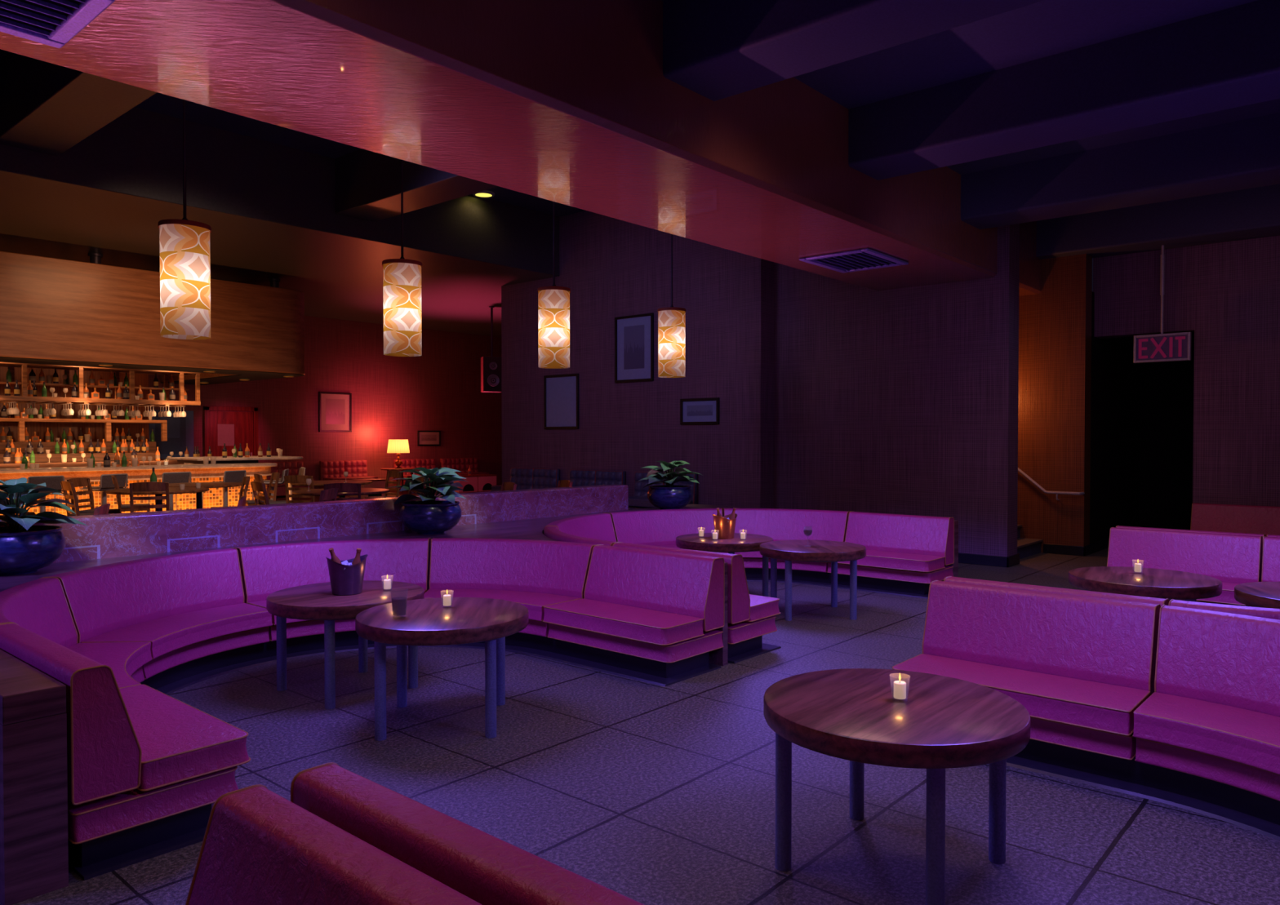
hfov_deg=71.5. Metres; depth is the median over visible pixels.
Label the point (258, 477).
dining chair
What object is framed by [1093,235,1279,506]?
wall
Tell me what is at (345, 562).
ice cubes
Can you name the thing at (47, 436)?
liquor bottle
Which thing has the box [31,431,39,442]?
bottle
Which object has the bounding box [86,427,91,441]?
liquor bottle
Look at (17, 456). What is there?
liquor bottle
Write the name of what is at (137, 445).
liquor bottle
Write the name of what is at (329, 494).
dining chair
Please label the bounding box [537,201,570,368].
pendant lamp
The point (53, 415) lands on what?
liquor bottle
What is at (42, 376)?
liquor bottle
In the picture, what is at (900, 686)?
candle
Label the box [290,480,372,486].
dining table
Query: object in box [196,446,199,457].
liquor bottle
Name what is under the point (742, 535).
candle
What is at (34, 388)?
liquor bottle
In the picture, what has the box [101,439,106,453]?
liquor bottle
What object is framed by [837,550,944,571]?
seat cushion
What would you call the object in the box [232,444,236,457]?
liquor bottle
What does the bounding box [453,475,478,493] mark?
table
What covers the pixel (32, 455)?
liquor bottle
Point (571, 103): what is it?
soffit
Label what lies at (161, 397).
glass
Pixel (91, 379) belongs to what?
liquor bottle
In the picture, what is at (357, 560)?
beer bottle
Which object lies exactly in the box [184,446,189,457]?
liquor bottle
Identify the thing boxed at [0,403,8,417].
liquor bottle
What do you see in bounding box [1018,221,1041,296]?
soffit
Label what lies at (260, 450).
liquor bottle
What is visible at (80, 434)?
liquor bottle
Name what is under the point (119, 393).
liquor bottle
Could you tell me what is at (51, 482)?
bar stool
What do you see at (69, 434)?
liquor bottle
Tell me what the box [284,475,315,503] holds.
dining chair
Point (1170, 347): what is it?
exit sign
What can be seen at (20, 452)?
liquor bottle
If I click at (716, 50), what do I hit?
beam
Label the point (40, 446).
liquor bottle
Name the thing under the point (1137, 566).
candle
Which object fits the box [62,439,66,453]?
liquor bottle
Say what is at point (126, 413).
liquor bottle
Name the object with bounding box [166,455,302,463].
raised bar ledge
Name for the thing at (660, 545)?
seat cushion
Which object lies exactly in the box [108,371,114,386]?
liquor bottle
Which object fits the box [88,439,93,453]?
liquor bottle
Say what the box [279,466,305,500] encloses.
bar stool
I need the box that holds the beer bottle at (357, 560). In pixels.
[351,548,361,564]
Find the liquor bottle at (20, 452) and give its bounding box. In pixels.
[18,448,22,462]
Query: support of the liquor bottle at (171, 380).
on the rack
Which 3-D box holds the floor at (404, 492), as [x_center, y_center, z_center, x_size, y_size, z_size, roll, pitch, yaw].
[-5.421,1.300,14.188,12.450,0.420,22.700,1,1,41]
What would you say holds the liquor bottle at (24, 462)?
on the bar counter at (200, 473)
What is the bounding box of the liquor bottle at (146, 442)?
[145,439,149,452]
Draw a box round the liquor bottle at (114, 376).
[113,372,116,386]
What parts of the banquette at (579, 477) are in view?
panel, panel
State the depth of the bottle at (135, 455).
13.97 m
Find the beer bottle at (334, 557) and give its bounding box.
[328,547,342,564]
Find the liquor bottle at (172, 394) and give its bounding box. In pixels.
[168,386,175,400]
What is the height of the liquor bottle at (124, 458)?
0.235 m
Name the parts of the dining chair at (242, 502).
leg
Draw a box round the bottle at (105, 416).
[102,409,111,419]
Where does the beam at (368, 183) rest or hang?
attached to the ceiling at (159, 103)
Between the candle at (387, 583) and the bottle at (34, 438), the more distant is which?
the bottle at (34, 438)
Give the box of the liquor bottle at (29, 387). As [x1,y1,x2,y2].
[26,380,32,396]
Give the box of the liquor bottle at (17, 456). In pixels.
[14,448,20,463]
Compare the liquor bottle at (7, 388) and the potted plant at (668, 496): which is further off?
the liquor bottle at (7, 388)
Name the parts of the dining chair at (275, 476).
seat, leg, leg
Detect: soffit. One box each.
[0,0,997,290]
[0,250,304,385]
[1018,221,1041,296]
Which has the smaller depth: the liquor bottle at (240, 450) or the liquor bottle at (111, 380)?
the liquor bottle at (111, 380)
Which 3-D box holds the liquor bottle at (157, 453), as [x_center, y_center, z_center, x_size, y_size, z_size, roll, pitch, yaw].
[-8.844,0.023,16.302,0.076,0.250,0.078,1,1,41]
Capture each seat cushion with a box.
[67,641,151,688]
[80,603,272,659]
[119,684,248,789]
[247,589,426,625]
[424,589,582,622]
[543,598,703,644]
[659,544,728,553]
[734,551,768,558]
[745,594,779,622]
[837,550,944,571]
[893,653,1149,734]
[1133,692,1279,775]
[1196,582,1244,604]
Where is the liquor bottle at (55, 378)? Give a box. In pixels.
[53,368,58,383]
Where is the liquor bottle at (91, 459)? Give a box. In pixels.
[89,451,95,467]
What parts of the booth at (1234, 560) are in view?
backrest, backrest, seat, backrest, backrest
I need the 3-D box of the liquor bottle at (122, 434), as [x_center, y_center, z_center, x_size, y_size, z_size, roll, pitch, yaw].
[-9.547,-0.324,16.416,0.076,0.250,0.078,1,1,41]
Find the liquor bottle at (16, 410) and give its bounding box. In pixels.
[14,403,19,417]
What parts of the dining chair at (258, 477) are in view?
leg, seat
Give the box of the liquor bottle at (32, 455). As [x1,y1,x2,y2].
[30,448,35,462]
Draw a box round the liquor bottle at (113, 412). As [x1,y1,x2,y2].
[111,405,116,419]
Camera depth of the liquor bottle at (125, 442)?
16.23 m
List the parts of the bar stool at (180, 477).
seat frame, backrest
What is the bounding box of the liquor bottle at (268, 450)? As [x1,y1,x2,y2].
[266,443,271,457]
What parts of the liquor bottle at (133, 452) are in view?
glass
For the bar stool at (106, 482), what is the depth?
12.56 m
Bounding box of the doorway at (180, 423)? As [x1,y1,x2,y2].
[148,409,194,458]
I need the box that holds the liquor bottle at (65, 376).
[63,369,68,384]
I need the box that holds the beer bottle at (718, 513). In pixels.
[716,507,722,517]
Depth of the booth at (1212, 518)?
10.86 m
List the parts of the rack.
glass rail, post, post, glass rail, glass rail, glass rail, post, glass rail, post, rail, rail, glass rail, rail, rail, glass rail, post, glass rail, post, glass rail, glass rail, post, glass rail, post, post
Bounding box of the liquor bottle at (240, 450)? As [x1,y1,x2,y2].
[238,443,243,457]
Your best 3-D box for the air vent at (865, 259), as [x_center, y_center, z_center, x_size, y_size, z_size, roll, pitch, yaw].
[2.398,-2.139,9.943,0.830,0.028,1.020,1,1,41]
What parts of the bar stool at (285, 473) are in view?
seat, seat frame, backrest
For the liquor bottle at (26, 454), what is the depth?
14.74 m
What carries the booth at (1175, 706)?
on the floor at (647, 793)
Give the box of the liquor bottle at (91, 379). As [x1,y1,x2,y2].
[88,369,94,385]
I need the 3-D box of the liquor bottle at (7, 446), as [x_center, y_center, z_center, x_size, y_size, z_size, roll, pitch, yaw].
[-10.524,-0.097,14.805,0.074,0.250,0.076,1,1,41]
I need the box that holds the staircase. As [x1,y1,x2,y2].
[1017,524,1043,559]
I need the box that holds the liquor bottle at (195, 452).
[193,446,197,457]
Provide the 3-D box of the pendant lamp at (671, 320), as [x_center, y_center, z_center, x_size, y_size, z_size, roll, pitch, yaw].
[0.414,-2.519,11.580,0.374,3.065,0.374,1,1,41]
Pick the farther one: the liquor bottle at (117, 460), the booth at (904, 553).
the liquor bottle at (117, 460)
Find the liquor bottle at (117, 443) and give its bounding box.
[115,439,119,453]
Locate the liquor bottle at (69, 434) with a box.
[67,427,72,442]
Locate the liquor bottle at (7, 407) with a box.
[6,403,10,417]
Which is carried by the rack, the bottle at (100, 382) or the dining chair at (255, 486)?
the bottle at (100, 382)
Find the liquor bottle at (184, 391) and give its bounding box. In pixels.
[183,386,186,400]
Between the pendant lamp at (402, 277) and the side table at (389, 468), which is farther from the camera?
the side table at (389, 468)
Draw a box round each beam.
[0,52,157,155]
[335,148,498,222]
[662,0,1044,101]
[848,0,1279,180]
[960,112,1279,229]
[1035,183,1279,259]
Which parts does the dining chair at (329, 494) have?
leg, leg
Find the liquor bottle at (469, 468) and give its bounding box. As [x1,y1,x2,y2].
[467,465,471,475]
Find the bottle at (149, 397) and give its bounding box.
[146,390,154,399]
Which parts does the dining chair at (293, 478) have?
leg, leg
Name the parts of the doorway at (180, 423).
panel, panel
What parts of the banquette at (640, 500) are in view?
panel, seat, panel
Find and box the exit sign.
[1133,244,1191,363]
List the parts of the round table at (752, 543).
leg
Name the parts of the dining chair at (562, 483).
leg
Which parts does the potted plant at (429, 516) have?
pot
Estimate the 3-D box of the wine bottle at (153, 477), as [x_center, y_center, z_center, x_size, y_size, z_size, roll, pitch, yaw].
[-6.005,0.331,10.972,0.077,0.292,0.077,1,1,41]
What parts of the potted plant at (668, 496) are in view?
pot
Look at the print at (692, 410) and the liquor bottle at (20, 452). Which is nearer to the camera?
the print at (692, 410)
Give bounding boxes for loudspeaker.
[480,306,502,392]
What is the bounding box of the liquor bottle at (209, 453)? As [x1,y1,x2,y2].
[207,446,212,457]
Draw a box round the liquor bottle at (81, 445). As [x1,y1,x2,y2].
[79,439,84,453]
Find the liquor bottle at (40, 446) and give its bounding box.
[36,439,43,453]
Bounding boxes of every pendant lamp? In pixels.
[157,99,211,339]
[382,159,422,356]
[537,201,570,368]
[657,234,686,377]
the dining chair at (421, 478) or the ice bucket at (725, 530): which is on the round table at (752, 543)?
the ice bucket at (725, 530)
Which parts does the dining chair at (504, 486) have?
leg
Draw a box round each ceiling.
[0,48,585,217]
[0,106,559,337]
[662,0,1279,174]
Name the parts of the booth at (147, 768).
backrest, backrest, seat, backrest, seat, seat, seat, backrest, floor plate, backrest, seat, seat, backrest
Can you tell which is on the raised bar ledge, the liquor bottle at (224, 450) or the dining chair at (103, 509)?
the liquor bottle at (224, 450)
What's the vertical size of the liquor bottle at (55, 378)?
0.250 m
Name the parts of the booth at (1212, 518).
backrest, backrest, backrest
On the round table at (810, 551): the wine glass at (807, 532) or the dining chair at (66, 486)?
the wine glass at (807, 532)
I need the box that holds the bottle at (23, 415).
[19,408,28,417]
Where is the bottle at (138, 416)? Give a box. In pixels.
[135,410,142,419]
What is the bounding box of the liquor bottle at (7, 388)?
[4,379,10,395]
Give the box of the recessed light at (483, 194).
[472,190,494,198]
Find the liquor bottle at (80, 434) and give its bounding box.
[78,427,83,441]
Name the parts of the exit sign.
frame, hanging rod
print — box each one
[325,399,345,424]
[421,435,436,440]
[548,378,574,422]
[623,324,644,369]
[687,404,712,416]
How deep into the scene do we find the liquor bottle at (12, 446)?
14.90 m
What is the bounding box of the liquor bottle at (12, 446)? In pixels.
[10,439,14,453]
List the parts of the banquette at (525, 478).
panel, panel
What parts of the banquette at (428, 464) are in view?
panel, seat, panel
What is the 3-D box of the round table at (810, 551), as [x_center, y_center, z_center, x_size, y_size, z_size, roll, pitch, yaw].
[1.567,1.156,8.086,0.950,0.615,0.950,0,1,-4]
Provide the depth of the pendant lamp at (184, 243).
6.85 m
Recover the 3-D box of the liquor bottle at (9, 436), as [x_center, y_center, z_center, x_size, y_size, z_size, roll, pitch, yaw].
[-10.700,-0.301,15.086,0.074,0.250,0.076,1,1,41]
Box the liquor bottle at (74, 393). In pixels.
[71,382,78,397]
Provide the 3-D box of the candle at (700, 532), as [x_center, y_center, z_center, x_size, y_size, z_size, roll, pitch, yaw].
[0.604,0.777,8.756,0.045,0.094,0.045,1,1,41]
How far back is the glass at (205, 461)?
14.60 m
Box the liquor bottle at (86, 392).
[83,382,88,398]
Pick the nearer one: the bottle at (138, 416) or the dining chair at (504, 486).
the dining chair at (504, 486)
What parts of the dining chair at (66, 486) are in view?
leg, leg, seat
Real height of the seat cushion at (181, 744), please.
0.113 m
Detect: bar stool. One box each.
[20,475,64,513]
[76,473,128,505]
[147,471,191,510]
[202,470,246,508]
[252,469,288,500]
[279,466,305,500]
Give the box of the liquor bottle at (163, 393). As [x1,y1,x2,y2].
[161,386,165,400]
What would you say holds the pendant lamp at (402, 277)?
hanging from the ceiling at (159, 103)
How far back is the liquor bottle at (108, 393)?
14.53 m
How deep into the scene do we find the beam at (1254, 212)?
11.14 m
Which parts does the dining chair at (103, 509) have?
leg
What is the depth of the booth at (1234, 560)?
7.53 m
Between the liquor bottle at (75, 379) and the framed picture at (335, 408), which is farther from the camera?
the framed picture at (335, 408)
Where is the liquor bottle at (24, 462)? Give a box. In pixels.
[22,452,27,468]
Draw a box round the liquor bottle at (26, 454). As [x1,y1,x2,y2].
[22,448,28,462]
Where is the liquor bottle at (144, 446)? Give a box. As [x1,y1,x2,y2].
[141,439,146,453]
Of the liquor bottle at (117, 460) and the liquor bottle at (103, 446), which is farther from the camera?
the liquor bottle at (103, 446)
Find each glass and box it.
[46,377,52,383]
[61,457,66,462]
[84,436,89,441]
[87,461,93,466]
[132,460,137,466]
[159,395,164,399]
[203,459,208,464]
[210,459,216,463]
[391,597,407,616]
[803,529,812,536]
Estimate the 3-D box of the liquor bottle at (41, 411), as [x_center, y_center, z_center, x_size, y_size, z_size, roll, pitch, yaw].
[-10.352,-0.704,15.360,0.069,0.235,0.070,1,1,41]
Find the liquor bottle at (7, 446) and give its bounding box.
[5,439,10,454]
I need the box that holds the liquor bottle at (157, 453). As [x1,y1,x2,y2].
[155,447,159,460]
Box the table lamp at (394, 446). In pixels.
[386,439,409,468]
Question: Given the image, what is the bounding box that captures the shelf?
[0,417,167,423]
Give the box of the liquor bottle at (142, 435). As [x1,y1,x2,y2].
[140,428,145,441]
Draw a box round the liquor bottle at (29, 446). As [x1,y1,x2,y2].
[26,439,33,453]
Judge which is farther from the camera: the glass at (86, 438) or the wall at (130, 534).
the glass at (86, 438)
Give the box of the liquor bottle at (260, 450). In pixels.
[257,443,262,457]
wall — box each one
[0,484,628,563]
[0,504,958,904]
[148,315,502,489]
[501,210,773,508]
[773,223,1019,556]
[1017,253,1092,552]
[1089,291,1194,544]
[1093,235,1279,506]
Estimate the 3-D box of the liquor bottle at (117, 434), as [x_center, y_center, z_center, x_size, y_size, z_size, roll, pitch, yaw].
[-9.613,-0.323,16.340,0.076,0.250,0.078,1,1,41]
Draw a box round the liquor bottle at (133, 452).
[131,447,137,459]
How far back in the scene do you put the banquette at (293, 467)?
20.03 m
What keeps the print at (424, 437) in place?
attached to the framed picture at (424, 437)
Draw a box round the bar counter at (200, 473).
[0,462,277,515]
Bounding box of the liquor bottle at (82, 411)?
[80,404,85,418]
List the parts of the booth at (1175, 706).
backrest, backrest, seat, floor plate, seat, backrest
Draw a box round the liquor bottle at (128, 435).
[126,428,131,441]
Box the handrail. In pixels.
[1017,467,1084,501]
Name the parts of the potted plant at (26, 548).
pot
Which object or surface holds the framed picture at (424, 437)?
attached to the wall at (438, 389)
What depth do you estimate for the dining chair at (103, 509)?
6.80 m
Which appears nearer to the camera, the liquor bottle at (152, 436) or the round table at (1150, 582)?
the round table at (1150, 582)
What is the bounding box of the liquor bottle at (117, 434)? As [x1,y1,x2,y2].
[114,428,119,441]
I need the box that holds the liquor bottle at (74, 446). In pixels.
[71,440,76,453]
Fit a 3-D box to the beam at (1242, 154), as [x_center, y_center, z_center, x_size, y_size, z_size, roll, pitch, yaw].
[6.876,-2.901,7.676,8.130,0.612,0.610,1,1,41]
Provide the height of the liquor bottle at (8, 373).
0.235 m
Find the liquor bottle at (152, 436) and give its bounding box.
[150,429,155,441]
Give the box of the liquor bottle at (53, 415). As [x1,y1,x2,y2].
[50,404,56,418]
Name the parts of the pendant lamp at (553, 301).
rod, lamp shade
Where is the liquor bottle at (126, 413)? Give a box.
[124,407,128,419]
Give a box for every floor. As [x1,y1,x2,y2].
[0,547,1279,904]
[275,484,497,503]
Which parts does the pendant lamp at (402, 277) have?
rod, lamp shade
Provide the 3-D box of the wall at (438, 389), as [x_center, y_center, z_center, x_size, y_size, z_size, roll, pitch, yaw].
[-10.048,-0.970,18.163,0.200,4.525,22.700,1,1,41]
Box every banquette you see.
[264,462,314,496]
[319,460,377,488]
[393,458,435,488]
[440,457,488,475]
[490,467,559,491]
[569,469,625,487]
[628,471,697,510]
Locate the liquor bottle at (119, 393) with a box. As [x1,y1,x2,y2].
[116,384,122,399]
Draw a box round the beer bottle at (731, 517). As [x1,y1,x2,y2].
[728,507,736,519]
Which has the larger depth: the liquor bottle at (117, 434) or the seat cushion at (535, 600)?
the liquor bottle at (117, 434)
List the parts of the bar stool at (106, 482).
seat, seat frame, backrest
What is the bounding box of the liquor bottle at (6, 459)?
[3,448,10,463]
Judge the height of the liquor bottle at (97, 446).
0.250 m
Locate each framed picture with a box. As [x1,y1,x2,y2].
[319,391,351,431]
[417,431,440,445]
[543,373,578,429]
[614,312,653,382]
[680,397,719,424]
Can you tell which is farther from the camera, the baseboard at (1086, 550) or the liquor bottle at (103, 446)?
the liquor bottle at (103, 446)
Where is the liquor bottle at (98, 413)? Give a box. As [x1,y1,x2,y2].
[96,406,101,419]
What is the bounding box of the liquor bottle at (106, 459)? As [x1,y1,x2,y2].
[103,450,110,466]
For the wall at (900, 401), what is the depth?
11.82 m
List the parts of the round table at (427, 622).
leg, leg, leg, leg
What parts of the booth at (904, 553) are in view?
backrest, backrest, backrest, backrest, seat, seat, backrest, floor plate, seat, backrest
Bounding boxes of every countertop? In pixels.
[0,458,183,468]
[0,462,277,473]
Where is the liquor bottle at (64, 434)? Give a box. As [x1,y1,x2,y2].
[62,428,66,442]
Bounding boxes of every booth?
[0,537,724,880]
[185,784,481,904]
[290,580,1279,904]
[543,507,954,663]
[943,527,1279,620]
[1115,502,1279,542]
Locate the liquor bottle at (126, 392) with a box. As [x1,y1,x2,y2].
[123,384,129,399]
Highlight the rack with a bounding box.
[0,362,200,407]
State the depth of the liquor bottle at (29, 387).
13.70 m
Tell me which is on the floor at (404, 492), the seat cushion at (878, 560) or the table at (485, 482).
the table at (485, 482)
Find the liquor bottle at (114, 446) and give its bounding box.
[112,440,116,453]
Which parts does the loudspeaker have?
panel, ceiling rod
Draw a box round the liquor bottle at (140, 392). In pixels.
[137,385,142,399]
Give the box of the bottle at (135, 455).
[130,454,139,466]
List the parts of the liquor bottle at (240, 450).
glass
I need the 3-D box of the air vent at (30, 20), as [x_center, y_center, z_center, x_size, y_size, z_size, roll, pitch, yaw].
[-2.937,-2.035,3.830,0.840,0.028,1.010,1,1,41]
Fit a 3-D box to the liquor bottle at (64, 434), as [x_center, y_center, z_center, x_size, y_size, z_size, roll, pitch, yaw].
[-10.170,-0.304,15.698,0.069,0.235,0.070,1,1,41]
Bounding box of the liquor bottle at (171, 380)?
[168,373,174,388]
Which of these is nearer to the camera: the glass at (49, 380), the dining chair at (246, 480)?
the dining chair at (246, 480)
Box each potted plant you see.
[0,477,86,575]
[386,467,468,534]
[637,460,701,509]
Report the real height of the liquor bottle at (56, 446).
0.235 m
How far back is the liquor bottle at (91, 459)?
13.43 m
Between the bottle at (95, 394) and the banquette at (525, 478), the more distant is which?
the banquette at (525, 478)
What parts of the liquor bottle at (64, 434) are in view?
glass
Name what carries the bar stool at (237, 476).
on the floor at (404, 492)
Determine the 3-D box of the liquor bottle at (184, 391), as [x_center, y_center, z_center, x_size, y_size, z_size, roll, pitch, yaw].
[-7.920,-1.016,15.457,0.076,0.250,0.078,1,1,41]
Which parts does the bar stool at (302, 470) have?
backrest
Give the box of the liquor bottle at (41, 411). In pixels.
[38,404,43,418]
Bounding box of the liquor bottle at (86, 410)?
[84,406,88,419]
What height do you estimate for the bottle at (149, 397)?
0.178 m
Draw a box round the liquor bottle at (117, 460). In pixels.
[114,450,119,466]
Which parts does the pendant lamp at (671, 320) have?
rod, lamp shade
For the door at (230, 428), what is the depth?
19.28 m
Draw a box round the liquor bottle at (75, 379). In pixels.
[72,370,78,384]
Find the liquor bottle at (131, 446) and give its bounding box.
[129,439,134,453]
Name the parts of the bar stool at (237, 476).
backrest, seat frame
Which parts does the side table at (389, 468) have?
leg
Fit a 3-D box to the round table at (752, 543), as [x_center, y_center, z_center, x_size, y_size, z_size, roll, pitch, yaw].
[0.827,1.145,8.728,0.950,0.615,0.950,1,1,41]
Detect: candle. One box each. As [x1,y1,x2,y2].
[383,574,391,589]
[443,590,451,606]
[698,528,703,536]
[712,533,717,539]
[740,529,745,539]
[893,673,906,699]
[1134,560,1141,572]
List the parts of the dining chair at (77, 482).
leg, leg, seat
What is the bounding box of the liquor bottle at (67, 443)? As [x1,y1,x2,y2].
[66,440,69,453]
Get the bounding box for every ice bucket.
[325,554,368,595]
[711,513,737,539]
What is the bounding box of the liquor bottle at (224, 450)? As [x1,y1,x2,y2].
[222,443,226,457]
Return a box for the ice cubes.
[341,560,351,569]
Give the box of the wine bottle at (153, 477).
[150,467,156,482]
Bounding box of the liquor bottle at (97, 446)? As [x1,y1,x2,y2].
[95,439,100,453]
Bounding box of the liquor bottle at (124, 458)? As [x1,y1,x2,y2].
[121,451,126,466]
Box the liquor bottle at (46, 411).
[44,404,48,418]
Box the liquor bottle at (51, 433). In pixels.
[49,428,53,442]
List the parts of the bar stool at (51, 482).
seat frame, backrest, seat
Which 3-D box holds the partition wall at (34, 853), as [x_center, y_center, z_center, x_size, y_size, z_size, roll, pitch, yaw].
[-2.356,1.147,5.531,3.580,0.720,13.440,1,1,41]
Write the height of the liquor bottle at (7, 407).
0.250 m
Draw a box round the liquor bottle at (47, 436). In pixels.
[44,427,50,442]
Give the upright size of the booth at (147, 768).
0.769 m
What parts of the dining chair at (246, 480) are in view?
leg, leg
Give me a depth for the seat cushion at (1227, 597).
7.19 m
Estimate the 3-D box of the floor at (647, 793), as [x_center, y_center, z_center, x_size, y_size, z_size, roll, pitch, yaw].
[2.858,1.579,5.689,11.500,0.150,20.700,1,1,41]
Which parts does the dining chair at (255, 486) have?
leg, leg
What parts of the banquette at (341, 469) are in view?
panel, seat, panel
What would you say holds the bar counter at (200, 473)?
on the floor at (404, 492)
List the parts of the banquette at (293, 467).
panel, panel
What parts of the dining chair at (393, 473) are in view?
seat, leg, leg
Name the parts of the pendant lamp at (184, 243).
rod, lamp shade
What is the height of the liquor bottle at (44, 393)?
0.235 m
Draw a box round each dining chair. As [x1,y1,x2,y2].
[60,480,110,516]
[66,478,120,514]
[93,503,110,515]
[111,475,150,513]
[128,482,169,512]
[210,476,249,508]
[237,496,246,506]
[245,472,279,506]
[250,481,269,505]
[253,474,292,505]
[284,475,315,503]
[318,488,338,502]
[324,483,360,501]
[364,470,402,498]
[408,476,425,494]
[500,482,516,491]
[557,480,573,488]
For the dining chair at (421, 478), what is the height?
0.812 m
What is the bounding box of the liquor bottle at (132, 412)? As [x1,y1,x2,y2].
[130,406,135,419]
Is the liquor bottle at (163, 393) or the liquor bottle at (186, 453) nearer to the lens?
the liquor bottle at (163, 393)
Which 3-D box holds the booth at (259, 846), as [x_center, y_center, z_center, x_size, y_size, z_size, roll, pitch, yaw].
[-1.022,1.222,-0.377,3.158,0.769,3.995,1,1,41]
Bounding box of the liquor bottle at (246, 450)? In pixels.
[244,443,249,457]
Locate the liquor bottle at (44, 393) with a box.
[41,382,47,396]
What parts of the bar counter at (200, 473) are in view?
trim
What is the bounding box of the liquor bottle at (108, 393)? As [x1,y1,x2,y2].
[105,383,111,399]
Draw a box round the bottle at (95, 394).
[90,387,99,398]
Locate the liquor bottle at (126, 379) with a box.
[124,373,128,386]
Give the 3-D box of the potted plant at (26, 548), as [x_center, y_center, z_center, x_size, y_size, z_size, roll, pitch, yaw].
[-4.084,0.476,5.762,0.805,0.613,0.775,0,1,-24]
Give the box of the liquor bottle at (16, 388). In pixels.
[13,380,19,395]
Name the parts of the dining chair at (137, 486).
leg, leg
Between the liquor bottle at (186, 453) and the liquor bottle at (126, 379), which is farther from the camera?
the liquor bottle at (186, 453)
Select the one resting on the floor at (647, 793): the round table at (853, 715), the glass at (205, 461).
the round table at (853, 715)
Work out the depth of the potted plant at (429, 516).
8.06 m
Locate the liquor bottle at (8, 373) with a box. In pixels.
[6,366,11,382]
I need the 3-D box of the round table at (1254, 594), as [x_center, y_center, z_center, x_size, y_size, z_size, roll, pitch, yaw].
[4.316,1.198,5.609,0.950,0.615,0.950,0,1,11]
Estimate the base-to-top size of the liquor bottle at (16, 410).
0.250 m
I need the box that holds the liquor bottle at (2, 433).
[0,427,5,442]
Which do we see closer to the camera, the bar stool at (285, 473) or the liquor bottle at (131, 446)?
the bar stool at (285, 473)
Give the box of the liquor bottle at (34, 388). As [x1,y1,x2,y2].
[32,381,37,396]
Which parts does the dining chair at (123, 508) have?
leg, leg, seat, seat rail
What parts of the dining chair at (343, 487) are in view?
leg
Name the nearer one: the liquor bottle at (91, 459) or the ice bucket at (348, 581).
the ice bucket at (348, 581)
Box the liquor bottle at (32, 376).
[28,367,35,382]
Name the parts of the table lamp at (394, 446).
lamp shade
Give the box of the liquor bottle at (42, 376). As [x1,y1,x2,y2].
[39,367,44,383]
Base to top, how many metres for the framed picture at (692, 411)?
0.400 m
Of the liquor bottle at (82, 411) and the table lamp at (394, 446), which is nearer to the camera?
the liquor bottle at (82, 411)
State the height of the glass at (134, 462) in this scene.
0.135 m
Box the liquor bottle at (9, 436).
[6,427,12,442]
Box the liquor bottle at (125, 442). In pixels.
[124,439,128,453]
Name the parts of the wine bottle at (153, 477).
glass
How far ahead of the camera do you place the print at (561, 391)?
15.56 m
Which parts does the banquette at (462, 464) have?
panel, panel, seat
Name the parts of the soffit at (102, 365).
bar canopy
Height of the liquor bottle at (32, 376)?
0.250 m
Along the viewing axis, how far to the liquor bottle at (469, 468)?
21.74 m
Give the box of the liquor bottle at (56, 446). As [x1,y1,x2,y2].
[54,440,59,453]
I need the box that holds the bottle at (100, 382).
[97,374,105,386]
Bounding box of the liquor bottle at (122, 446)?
[120,439,125,453]
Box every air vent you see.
[0,0,115,48]
[799,248,908,273]
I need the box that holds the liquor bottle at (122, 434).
[120,428,125,441]
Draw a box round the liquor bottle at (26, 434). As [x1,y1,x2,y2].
[23,427,28,442]
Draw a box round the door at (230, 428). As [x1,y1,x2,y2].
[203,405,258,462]
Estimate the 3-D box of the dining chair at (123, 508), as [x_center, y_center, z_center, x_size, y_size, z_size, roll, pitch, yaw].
[-6.989,0.718,12.204,0.459,0.812,0.402,-1,1,-29]
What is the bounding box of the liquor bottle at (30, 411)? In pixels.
[28,404,33,418]
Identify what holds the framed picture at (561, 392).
attached to the wall at (611, 268)
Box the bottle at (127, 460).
[120,454,128,466]
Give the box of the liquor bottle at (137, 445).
[134,439,139,453]
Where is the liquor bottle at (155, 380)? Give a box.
[153,373,158,387]
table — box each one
[105,487,208,511]
[168,482,241,509]
[266,580,424,709]
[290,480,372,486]
[292,488,389,497]
[349,478,386,498]
[355,597,528,741]
[380,467,416,493]
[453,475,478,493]
[471,474,497,492]
[675,533,773,596]
[760,540,866,621]
[763,668,1030,904]
[1068,566,1222,602]
[1234,582,1279,608]
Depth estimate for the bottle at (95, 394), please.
14.39 m
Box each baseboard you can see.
[958,552,1019,567]
[1043,537,1109,556]

